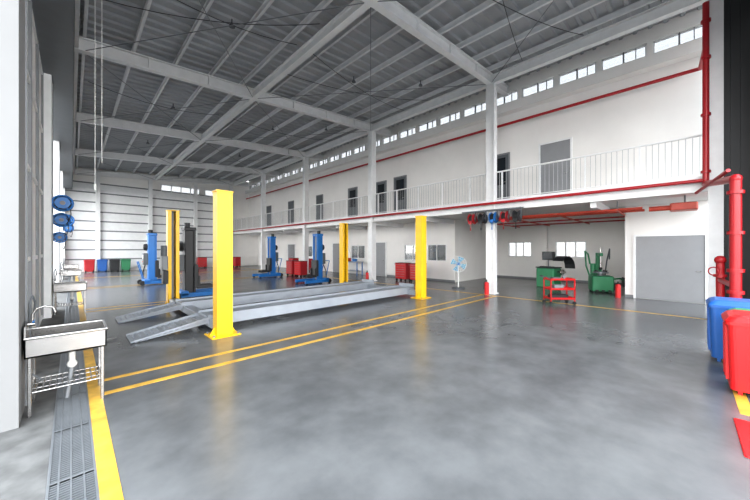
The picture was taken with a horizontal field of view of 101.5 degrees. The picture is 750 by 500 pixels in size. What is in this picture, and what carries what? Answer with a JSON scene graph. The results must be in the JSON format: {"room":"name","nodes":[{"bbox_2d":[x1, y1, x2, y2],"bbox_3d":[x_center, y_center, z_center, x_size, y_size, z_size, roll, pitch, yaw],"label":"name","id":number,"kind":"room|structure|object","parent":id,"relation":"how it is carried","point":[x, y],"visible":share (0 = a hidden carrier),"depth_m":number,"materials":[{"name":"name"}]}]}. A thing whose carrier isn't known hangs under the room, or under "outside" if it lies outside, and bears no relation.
{"room":"auto repair garage","nodes":[
{"label":"auto repair garage","id":0,"kind":"room"},
{"bbox_2d":[0,0,64,432],"bbox_3d":[-13.380,-2.150,12.611,0.605,7.700,27.850,0,0,-45],"label":"wall","id":1,"kind":"structure","parent":0,"point":[13,13],"depth_m":2.90,"materials":[{"name":"grey paint"}]},
{"bbox_2d":[28,0,31,327],"bbox_3d":[-5.337,-1.305,4.637,0.090,5.950,1.600,0,0,-45],"label":"door","id":2,"kind":"structure","parent":1,"relation":"in","point":[29,1],"depth_m":5.19,"materials":[{"name":"white paint"}]},
{"bbox_2d":[32,9,38,326],"bbox_3d":[-6.462,-1.305,5.775,0.090,5.950,1.500,0,0,-45],"label":"door","id":3,"kind":"structure","parent":1,"relation":"in","point":[35,43],"depth_m":6.27,"materials":[{"name":"white paint"}]},
{"bbox_2d":[39,52,43,325],"bbox_3d":[-7.552,-1.305,6.877,0.090,5.950,1.500,0,0,-45],"label":"door","id":4,"kind":"structure","parent":1,"relation":"in","point":[41,73],"depth_m":7.38,"materials":[{"name":"white paint"}]},
{"bbox_2d":[32,0,74,189],"bbox_3d":[-10.694,-5.150,10.450,0.585,1.700,32.500,0,0,-45],"label":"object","id":5,"kind":"structure","parent":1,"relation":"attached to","point":[53,19],"depth_m":7.03,"materials":[{"name":"grey metal"}]},
{"bbox_2d":[53,232,67,248],"bbox_3d":[-8.713,-0.231,8.471,0.306,0.484,0.169,0,0,-45],"label":"hose reel","id":6,"kind":"object","parent":1,"relation":"attached to","point":[58,236],"visible":0.98,"depth_m":8.43,"materials":[{"name":"blue paint"}]},
{"bbox_2d":[53,213,70,234],"bbox_3d":[-8.439,-0.670,8.250,0.376,0.596,0.208,0,0,-45],"label":"hose reel","id":7,"kind":"object","parent":1,"relation":"attached to","point":[59,219],"visible":0.98,"depth_m":8.19,"materials":[{"name":"blue paint"}]},
{"bbox_2d":[52,195,73,220],"bbox_3d":[-8.066,-1.056,7.916,0.423,0.670,0.234,0,0,-45],"label":"hose reel","id":8,"kind":"object","parent":1,"relation":"attached to","point":[63,203],"visible":0.98,"depth_m":7.86,"materials":[{"name":"blue paint"}]},
{"bbox_2d":[63,225,73,236],"bbox_3d":[-17.262,-1.042,17.245,0.470,0.745,0.260,0,0,-45],"label":"hose reel","id":9,"kind":"object","parent":1,"relation":"attached to","point":[66,227],"visible":0.64,"depth_m":17.20,"materials":[{"name":"blue paint"}]},
{"bbox_2d":[67,214,74,232],"bbox_3d":[-12.657,-1.042,12.588,0.470,0.745,0.260,0,0,-45],"label":"hose reel","id":10,"kind":"object","parent":1,"relation":"attached to","point":[71,217],"visible":0.33,"depth_m":12.64,"materials":[{"name":"blue paint"}]},
{"bbox_2d":[65,167,257,271],"bbox_3d":[-15.800,-2.600,28.816,19.150,8.600,0.200,0,0,-45],"label":"wall","id":11,"kind":"structure","parent":0,"point":[245,246],"depth_m":30.42,"materials":[{"name":"white paint"}]},
{"bbox_2d":[65,176,232,271],"bbox_3d":[-18.167,-2.263,26.125,11.700,7.927,0.300,0,0,-45],"label":"cladding","id":12,"kind":"object","parent":11,"relation":"attached to","point":[112,221],"depth_m":24.55,"materials":[{"name":"white metal"}]},
{"bbox_2d":[161,184,199,194],"bbox_3d":[-17.252,-5.200,27.262,3.000,0.700,0.090,0,0,-45],"label":"window","id":13,"kind":"structure","parent":11,"relation":"in","point":[164,187],"depth_m":27.13,"materials":[{"name":"white glass"}]},
{"bbox_2d":[205,190,212,195],"bbox_3d":[-15.118,-5.200,29.371,2.200,0.700,0.090,0,0,-45],"label":"window","id":14,"kind":"structure","parent":11,"relation":"in","point":[207,192],"depth_m":28.88,"materials":[{"name":"white glass"}]},
{"bbox_2d":[73,0,508,186],"bbox_3d":[-6.037,-6.091,15.265,12.820,1.277,32.600,0,0,-45],"label":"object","id":15,"kind":"structure","parent":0,"point":[394,11],"depth_m":12.42,"materials":[{"name":"grey metal"}]},
{"bbox_2d":[154,0,378,179],"bbox_3d":[-7.026,-5.950,14.217,0.180,0.300,32.700,0,0,-45],"label":"ridge beam","id":16,"kind":"structure","parent":15,"relation":"attached to","point":[348,14],"depth_m":9.85,"materials":[{"name":"white metal"}]},
{"bbox_2d":[73,0,707,185],"bbox_3d":[-6.475,-6.054,14.762,11.450,1.108,32.700,0,0,-45],"label":"beam","id":17,"kind":"structure","parent":15,"relation":"attached to","point":[670,8],"depth_m":10.41,"materials":[{"name":"white metal"}]},
{"bbox_2d":[76,0,657,180],"bbox_3d":[-6.215,-6.358,15.090,11.950,1.002,32.800,0,0,-45],"label":"ceiling","id":18,"kind":"structure","parent":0,"point":[266,4],"depth_m":10.48,"materials":[{"name":"grey metal"}]},
{"bbox_2d":[73,0,701,180],"bbox_3d":[-6.083,-6.536,15.220,13.850,1.130,32.800,0,0,-45],"label":"roof trusses","id":19,"kind":"structure","parent":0,"point":[120,23],"depth_m":10.46,"materials":[{"name":"metal"}]},
{"bbox_2d":[94,0,101,189],"bbox_3d":[-5.437,-3.600,6.015,0.125,4.900,0.040,0,0,-45],"label":"cable","id":20,"kind":"object","parent":19,"relation":"hanging from","point":[101,0],"visible":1,"depth_m":6.05,"materials":[{"name":"white plastic"}]},
{"bbox_2d":[78,0,581,184],"bbox_3d":[-6.528,-6.033,14.780,11.117,1.117,32.416,0,0,-45],"label":"roof bracing","id":21,"kind":"structure","parent":19,"relation":"attached to","point":[232,25],"depth_m":10.17,"materials":[{"name":"grey metal"}]},
{"bbox_2d":[75,265,749,499],"bbox_3d":[-3.955,1.798,17.324,18.465,0.203,32.800,0,0,-45],"label":"floor","id":22,"kind":"structure","parent":0,"point":[494,398],"depth_m":3.44,"materials":[{"name":"concrete"}]},
{"bbox_2d":[24,295,107,417],"bbox_3d":[-3.457,1.105,3.465,0.636,1.189,0.582,0,0,-45],"label":"utility sink","id":23,"kind":"object","parent":22,"relation":"on","point":[42,341],"visible":1,"depth_m":3.37,"materials":[{"name":"silver metal"}]},
{"bbox_2d":[53,268,86,315],"bbox_3d":[-8.063,1.105,8.123,0.636,1.189,0.582,0,0,-45],"label":"utility sink","id":24,"kind":"object","parent":22,"relation":"on","point":[74,286],"visible":1,"depth_m":8.01,"materials":[{"name":"silver metal"}]},
{"bbox_2d":[60,261,81,281],"bbox_3d":[-12.668,1.105,12.781,0.636,1.189,0.582,0,0,-45],"label":"utility sink","id":25,"kind":"object","parent":22,"relation":"on","point":[69,273],"visible":0.7,"depth_m":12.64,"materials":[{"name":"silver metal"}]},
{"bbox_2d":[63,258,78,279],"bbox_3d":[-17.273,1.105,17.438,0.636,1.189,0.582,0,0,-45],"label":"utility sink","id":26,"kind":"object","parent":22,"relation":"on","point":[70,266],"visible":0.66,"depth_m":17.26,"materials":[{"name":"silver metal"}]},
{"bbox_2d":[45,276,99,499],"bbox_3d":[-10.615,1.798,10.739,0.265,0.204,32.800,0,0,-45],"label":"drain grate","id":27,"kind":"object","parent":22,"relation":"in","point":[72,470],"visible":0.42,"depth_m":2.69,"materials":[{"name":"metal"}]},
{"bbox_2d":[83,259,94,272],"bbox_3d":[-20.719,1.232,22.235,0.630,0.935,0.693,0,0,-45],"label":"wheelie bin","id":28,"kind":"object","parent":22,"relation":"on","point":[89,264],"visible":0.98,"depth_m":22.05,"materials":[{"name":"red paint"}]},
{"bbox_2d":[96,259,107,271],"bbox_3d":[-20.221,1.232,22.727,0.630,0.935,0.693,0,0,-45],"label":"wheelie bin","id":29,"kind":"object","parent":22,"relation":"on","point":[101,263],"visible":0.96,"depth_m":22.54,"materials":[{"name":"blue plastic"}]},
{"bbox_2d":[109,259,119,271],"bbox_3d":[-19.724,1.232,23.219,0.630,0.935,0.693,0,0,-45],"label":"wheelie bin","id":30,"kind":"object","parent":22,"relation":"on","point":[114,263],"visible":1,"depth_m":23.02,"materials":[{"name":"plastic"}]},
{"bbox_2d":[120,259,130,270],"bbox_3d":[-19.261,1.232,23.676,0.630,0.935,0.693,0,0,-45],"label":"wheelie bin","id":31,"kind":"object","parent":22,"relation":"on","point":[125,263],"visible":0.97,"depth_m":23.46,"materials":[{"name":"green paint"}]},
{"bbox_2d":[137,230,160,285],"bbox_3d":[-10.618,0.390,14.956,1.570,2.620,1.000,0,0,-45],"label":"lift","id":32,"kind":"object","parent":22,"relation":"on","point":[149,258],"visible":0.91,"depth_m":14.63,"materials":[{"name":"blue paint"}]},
{"bbox_2d":[179,223,212,298],"bbox_3d":[-6.433,0.390,11.007,1.570,2.620,1.000,0,0,-45],"label":"lift","id":33,"kind":"object","parent":22,"relation":"on","point":[188,266],"visible":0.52,"depth_m":10.71,"materials":[{"name":"black metal"}]},
{"bbox_2d":[196,257,206,267],"bbox_3d":[-15.432,1.214,27.197,0.844,0.968,0.520,0,0,-45],"label":"base cabinet","id":34,"kind":"object","parent":22,"relation":"on","point":[201,261],"visible":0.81,"depth_m":27.05,"materials":[{"name":"red metal"}]},
{"bbox_2d":[233,257,240,266],"bbox_3d":[-13.033,1.214,28.812,0.520,0.968,0.844,0,0,-45],"label":"base cabinet","id":35,"kind":"object","parent":22,"relation":"on","point":[236,260],"visible":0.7,"depth_m":28.55,"materials":[{"name":"red metal"}]},
{"bbox_2d":[261,174,265,268],"bbox_3d":[-9.368,-2.284,25.665,0.433,7.968,0.425,0,0,-45],"label":"steel column","id":36,"kind":"structure","parent":22,"relation":"on","point":[263,176],"depth_m":25.55,"materials":[{"name":"white metal"}]},
{"bbox_2d":[252,234,282,277],"bbox_3d":[-6.481,0.390,18.623,1.570,2.620,1.000,0,0,-45],"label":"lift","id":37,"kind":"object","parent":22,"relation":"on","point":[270,267],"visible":0.99,"depth_m":18.64,"materials":[{"name":"blue paint"}]},
{"bbox_2d":[115,189,430,343],"bbox_3d":[-2.602,0.278,9.487,8.140,2.845,4.750,0,0,-45],"label":"lift","id":38,"kind":"object","parent":22,"relation":"on","point":[222,315],"visible":1,"depth_m":8.15,"materials":[{"name":"yellow paint"}]},
{"bbox_2d":[286,260,298,275],"bbox_3d":[-5.307,1.214,19.576,0.520,0.968,0.844,0,0,-45],"label":"base cabinet","id":39,"kind":"object","parent":22,"relation":"on","point":[289,263],"visible":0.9,"depth_m":19.31,"materials":[{"name":"red metal"}]},
{"bbox_2d":[294,261,306,276],"bbox_3d":[-4.604,1.214,18.865,0.520,0.968,0.844,0,0,-45],"label":"base cabinet","id":40,"kind":"object","parent":22,"relation":"on","point":[300,267],"visible":0.94,"depth_m":18.61,"materials":[{"name":"red metal"}]},
{"bbox_2d":[303,157,309,273],"bbox_3d":[-4.763,-2.284,21.008,0.433,7.968,0.425,0,0,-45],"label":"steel column","id":41,"kind":"structure","parent":22,"relation":"on","point":[305,159],"depth_m":20.94,"materials":[{"name":"white metal"}]},
{"bbox_2d":[295,231,331,284],"bbox_3d":[-3.035,0.390,15.280,1.570,2.620,1.000,0,0,-45],"label":"lift","id":42,"kind":"object","parent":22,"relation":"on","point":[316,270],"visible":1,"depth_m":15.31,"materials":[{"name":"blue paint"}]},
{"bbox_2d":[348,258,362,274],"bbox_3d":[-1.581,1.150,20.515,0.600,1.100,1.800,0,0,-45],"label":"workbench","id":43,"kind":"object","parent":22,"relation":"on","point":[349,259],"visible":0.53,"depth_m":20.07,"materials":[{"name":"grey metal"}]},
{"bbox_2d":[368,130,376,280],"bbox_3d":[-0.158,-2.284,16.350,0.433,7.968,0.425,0,0,-45],"label":"steel column","id":44,"kind":"structure","parent":22,"relation":"on","point":[372,134],"depth_m":16.24,"materials":[{"name":"white metal"}]},
{"bbox_2d":[395,262,409,280],"bbox_3d":[1.463,1.214,16.427,0.520,0.968,0.844,0,0,-45],"label":"base cabinet","id":45,"kind":"object","parent":22,"relation":"on","point":[402,269],"visible":0.96,"depth_m":16.17,"materials":[{"name":"red metal"}]},
{"bbox_2d":[408,263,426,281],"bbox_3d":[2.166,1.214,15.716,0.520,0.968,0.844,0,0,-45],"label":"base cabinet","id":46,"kind":"object","parent":22,"relation":"on","point":[412,265],"visible":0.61,"depth_m":15.62,"materials":[{"name":"red metal"}]},
{"bbox_2d":[450,256,466,288],"bbox_3d":[3.611,0.999,13.273,0.704,1.402,0.560,0,0,10],"label":"pedestal fan","id":47,"kind":"object","parent":22,"relation":"on","point":[458,263],"visible":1,"depth_m":13.22,"materials":[{"name":"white plastic"}]},
{"bbox_2d":[484,280,488,294],"bbox_3d":[4.163,1.420,11.438,0.162,0.560,0.173,0,0,-4],"label":"fire extinguisher","id":48,"kind":"object","parent":22,"relation":"on","point":[486,284],"visible":1,"depth_m":11.37,"materials":[{"name":"red metal"}]},
{"bbox_2d":[486,82,498,294],"bbox_3d":[4.447,-2.284,11.692,0.433,7.968,0.425,0,0,-45],"label":"steel column","id":49,"kind":"structure","parent":22,"relation":"on","point":[491,89],"depth_m":11.61,"materials":[{"name":"white metal"}]},
{"bbox_2d":[536,252,574,286],"bbox_3d":[7.940,0.910,13.578,0.971,1.580,1.260,0,0,-30],"label":"wheel balancer","id":50,"kind":"object","parent":22,"relation":"on","point":[549,271],"visible":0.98,"depth_m":13.49,"materials":[{"name":"green paint"}]},
{"bbox_2d":[540,275,575,304],"bbox_3d":[5.659,1.249,9.514,0.914,0.899,0.420,0,0,0],"label":"trolley","id":51,"kind":"object","parent":22,"relation":"on","point":[550,296],"visible":1,"depth_m":9.37,"materials":[{"name":"red metal"}]},
{"bbox_2d":[584,248,624,292],"bbox_3d":[9.081,0.825,12.136,1.220,1.750,1.198,0,0,25],"label":"tyre changer","id":52,"kind":"object","parent":22,"relation":"on","point":[598,281],"visible":0.97,"depth_m":12.03,"materials":[{"name":"green paint"}]},
{"bbox_2d":[614,282,620,297],"bbox_3d":[8.508,1.420,10.742,0.162,0.560,0.173,0,0,-4],"label":"fire extinguisher","id":53,"kind":"object","parent":22,"relation":"on","point":[617,287],"visible":1,"depth_m":10.68,"materials":[{"name":"red metal"}]},
{"bbox_2d":[708,0,723,297],"bbox_3d":[8.433,-2.284,7.593,0.230,7.968,0.260,0,0,-45],"label":"steel column","id":54,"kind":"structure","parent":22,"relation":"on","point":[716,7],"depth_m":7.50,"materials":[{"name":"white metal"}]},
{"bbox_2d":[705,297,749,361],"bbox_3d":[5.493,1.232,4.614,0.630,0.935,0.693,0,0,-45],"label":"wheelie bin","id":55,"kind":"object","parent":22,"relation":"on","point":[716,306],"visible":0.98,"depth_m":4.60,"materials":[{"name":"blue plastic"}]},
{"bbox_2d":[721,310,749,395],"bbox_3d":[4.540,1.232,3.544,0.630,0.935,0.693,0,0,-45],"label":"wheelie bin","id":56,"kind":"object","parent":22,"relation":"on","point":[736,323],"visible":1,"depth_m":3.53,"materials":[{"name":"red plastic"}]},
{"bbox_2d":[726,308,749,310],"bbox_3d":[5.094,1.262,4.022,0.550,0.875,0.643,0,0,-45],"label":"wheelie bin","id":57,"kind":"object","parent":22,"relation":"on","point":[745,309],"visible":0.1,"depth_m":4.23,"materials":[{"name":"green paint"}]},
{"bbox_2d":[733,418,749,458],"bbox_3d":[3.536,1.694,2.554,0.820,0.012,0.660,0,0,-45],"label":"floor mat","id":58,"kind":"object","parent":22,"relation":"on","point":[742,426],"visible":1,"depth_m":2.79,"materials":[{"name":"red plastic"}]},
{"bbox_2d":[233,176,707,235],"bbox_3d":[-0.246,-1.560,21.484,7.340,0.560,32.100,0,0,-45],"label":"mezzanine slab","id":59,"kind":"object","parent":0,"point":[674,193],"visible":0.63,"depth_m":11.31,"materials":[{"name":"white concrete"}]},
{"bbox_2d":[235,134,701,229],"bbox_3d":[-2.713,-2.373,19.100,0.056,1.147,31.820,0,0,-45],"label":"railing","id":60,"kind":"object","parent":59,"relation":"on","point":[442,183],"depth_m":11.40,"materials":[{"name":"white metal"}]},
{"bbox_2d":[462,207,523,230],"bbox_3d":[4.288,-1.094,11.377,0.507,0.787,2.250,0,0,-45],"label":"hose reel","id":61,"kind":"object","parent":59,"relation":"attached to","point":[516,216],"visible":1,"depth_m":11.14,"materials":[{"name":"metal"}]},
{"bbox_2d":[477,201,644,227],"bbox_3d":[7.816,-1.336,13.002,5.600,0.328,5.700,0,0,-45],"label":"ceiling pipe","id":62,"kind":"object","parent":59,"relation":"attached to","point":[622,211],"visible":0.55,"depth_m":11.43,"materials":[{"name":"metal"}]},
{"bbox_2d":[649,195,697,211],"bbox_3d":[8.500,-1.290,8.755,0.600,0.420,1.000,0,0,-45],"label":"motor","id":63,"kind":"object","parent":59,"relation":"attached to","point":[683,206],"visible":1,"depth_m":8.51,"materials":[{"name":"red paint"}]},
{"bbox_2d":[249,9,701,227],"bbox_3d":[-1.619,-4.386,20.127,0.200,5.173,32.100,0,0,-45],"label":"wall","id":64,"kind":"structure","parent":0,"point":[669,109],"depth_m":11.36,"materials":[{"name":"white paint"}]},
{"bbox_2d":[266,205,270,225],"bbox_3d":[-9.773,-2.880,28.166,0.092,2.160,0.920,0,0,-45],"label":"door","id":65,"kind":"structure","parent":64,"relation":"in","point":[268,208],"depth_m":28.22,"materials":[{"name":"silver metal"}]},
{"bbox_2d":[288,200,293,223],"bbox_3d":[-6.960,-2.880,25.322,0.092,2.160,0.920,0,0,-45],"label":"door","id":66,"kind":"structure","parent":64,"relation":"in","point":[290,203],"depth_m":25.27,"materials":[{"name":"silver metal"}]},
{"bbox_2d":[316,194,322,220],"bbox_3d":[-4.060,-2.880,22.388,0.092,2.160,0.870,0,0,-45],"label":"door","id":67,"kind":"structure","parent":64,"relation":"in","point":[319,198],"depth_m":22.41,"materials":[{"name":"silver metal"}]},
{"bbox_2d":[348,187,357,216],"bbox_3d":[-1.455,-2.880,19.754,0.092,2.160,0.920,0,0,-45],"label":"door","id":68,"kind":"structure","parent":64,"relation":"in","point":[352,192],"depth_m":19.77,"materials":[{"name":"silver metal"}]},
{"bbox_2d":[376,180,386,213],"bbox_3d":[0.338,-2.880,17.941,0.092,2.160,0.880,0,0,-45],"label":"door","id":69,"kind":"structure","parent":64,"relation":"in","point":[381,186],"depth_m":17.91,"materials":[{"name":"silver metal"}]},
{"bbox_2d":[394,175,406,211],"bbox_3d":[1.371,-2.905,16.895,0.092,2.210,0.920,0,0,-45],"label":"door","id":70,"kind":"structure","parent":64,"relation":"in","point":[400,182],"depth_m":16.88,"materials":[{"name":"silver metal"}]},
{"bbox_2d":[245,37,701,194],"bbox_3d":[-1.814,-5.760,19.933,0.350,0.360,32.100,0,0,-45],"label":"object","id":71,"kind":"object","parent":64,"relation":"attached to","point":[693,48],"visible":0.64,"depth_m":11.47,"materials":[{"name":"white paint"}]},
{"bbox_2d":[250,25,701,188],"bbox_3d":[-1.858,-6.260,20.347,0.070,0.480,32.750,0,0,-45],"label":"window","id":72,"kind":"structure","parent":64,"relation":"in","point":[693,33],"depth_m":11.73,"materials":[{"name":"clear glass"}]},
{"bbox_2d":[233,1,744,297],"bbox_3d":[-3.063,-2.175,18.164,3.913,7.750,32.060,0,0,-45],"label":"pipe","id":73,"kind":"object","parent":64,"relation":"attached to","point":[735,192],"visible":0.93,"depth_m":7.50,"materials":[{"name":"red metal"}]},
{"bbox_2d":[497,152,509,199],"bbox_3d":[5.203,-2.905,13.020,0.092,2.210,1.020,0,0,-45],"label":"door","id":74,"kind":"structure","parent":64,"relation":"in","point":[503,160],"depth_m":12.83,"materials":[{"name":"silver metal"}]},
{"bbox_2d":[538,137,571,194],"bbox_3d":[6.729,-2.930,11.477,0.092,2.260,1.120,0,0,-45],"label":"door","id":75,"kind":"structure","parent":64,"relation":"in","point":[560,149],"depth_m":11.47,"materials":[{"name":"white metal"}]},
{"bbox_2d":[258,200,707,303],"bbox_3d":[0.727,0.100,22.305,4.600,3.200,32.300,0,0,-45],"label":"wall","id":76,"kind":"structure","parent":0,"point":[465,243],"depth_m":16.61,"materials":[{"name":"white paint"}]},
{"bbox_2d":[287,244,295,259],"bbox_3d":[-7.438,0.620,27.241,0.072,2.160,1.320,0,0,-45],"label":"door","id":77,"kind":"structure","parent":76,"relation":"in","point":[291,248],"depth_m":27.23,"materials":[{"name":"white metal"}]},
{"bbox_2d":[309,246,312,256],"bbox_3d":[-5.077,0.200,24.933,0.080,0.900,1.800,0,0,-45],"label":"window","id":78,"kind":"structure","parent":76,"relation":"in","point":[310,247],"depth_m":25.06,"materials":[{"name":"white glass"}]},
{"bbox_2d":[332,243,338,271],"bbox_3d":[-2.839,0.620,22.576,0.092,2.160,1.020,0,0,-45],"label":"door","id":79,"kind":"structure","parent":76,"relation":"in","point":[335,246],"depth_m":22.68,"materials":[{"name":"white metal"}]},
{"bbox_2d":[351,245,364,258],"bbox_3d":[-1.140,0.200,20.951,0.080,0.900,1.400,0,0,-45],"label":"window","id":80,"kind":"structure","parent":76,"relation":"in","point":[357,251],"depth_m":20.94,"materials":[{"name":"white glass"}]},
{"bbox_2d":[376,242,386,275],"bbox_3d":[0.325,0.620,19.376,0.092,2.160,1.020,0,0,-45],"label":"door","id":81,"kind":"structure","parent":76,"relation":"in","point":[381,247],"depth_m":19.31,"materials":[{"name":"white metal"}]},
{"bbox_2d":[404,245,414,259],"bbox_3d":[2.182,0.200,17.591,0.080,0.900,1.250,0,0,-45],"label":"window","id":82,"kind":"structure","parent":76,"relation":"in","point":[409,250],"depth_m":17.78,"materials":[{"name":"white glass"}]},
{"bbox_2d":[427,244,446,260],"bbox_3d":[3.325,0.200,16.436,0.080,0.900,1.200,0,0,-45],"label":"window","id":83,"kind":"structure","parent":76,"relation":"in","point":[435,252],"depth_m":16.41,"materials":[{"name":"white glass"}]},
{"bbox_2d":[387,275,632,297],"bbox_3d":[6.500,1.650,16.453,4.620,0.100,11.740,0,0,-45],"label":"baseboard","id":84,"kind":"structure","parent":76,"relation":"attached to","point":[626,295],"depth_m":16.41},
{"bbox_2d":[633,233,707,303],"bbox_3d":[9.584,0.605,10.011,0.092,2.190,1.760,0,0,-45],"label":"door","id":85,"kind":"structure","parent":76,"relation":"in","point":[668,267],"depth_m":9.97,"materials":[{"name":"white metal"}]},
{"bbox_2d":[497,217,624,282],"bbox_3d":[9.703,0.100,16.428,0.500,3.200,7.120,0,0,-45],"label":"wall","id":86,"kind":"structure","parent":0,"point":[604,235],"depth_m":16.22,"materials":[{"name":"white paint"}]},
{"bbox_2d":[508,242,531,256],"bbox_3d":[8.424,0.025,17.821,0.080,0.850,1.300,0,0,-45],"label":"window","id":87,"kind":"structure","parent":86,"relation":"in","point":[515,249],"depth_m":17.80,"materials":[{"name":"white glass"}]},
{"bbox_2d":[555,241,586,257],"bbox_3d":[10.216,0.025,16.008,0.080,0.850,1.400,0,0,-45],"label":"window","id":88,"kind":"structure","parent":86,"relation":"in","point":[574,249],"depth_m":15.98,"materials":[{"name":"white glass"}]},
{"bbox_2d":[724,0,749,298],"bbox_3d":[4.947,-2.500,3.246,11.600,8.400,1.060,0,0,-45],"label":"shutter","id":89,"kind":"object","parent":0,"point":[736,12],"visible":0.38,"depth_m":7.41,"materials":[{"name":"metal"}]},
{"label":"outside","id":90,"kind":"structure","parent":0,"visible":0},
{"bbox_2d":[0,276,68,499],"bbox_3d":[-6.991,1.851,14.182,130.000,0.298,150.000,0,0,-45],"label":"ground","id":91,"kind":"structure","parent":90,"point":[24,450],"depth_m":2.70,"materials":[{"name":"grey concrete"}]}
]}

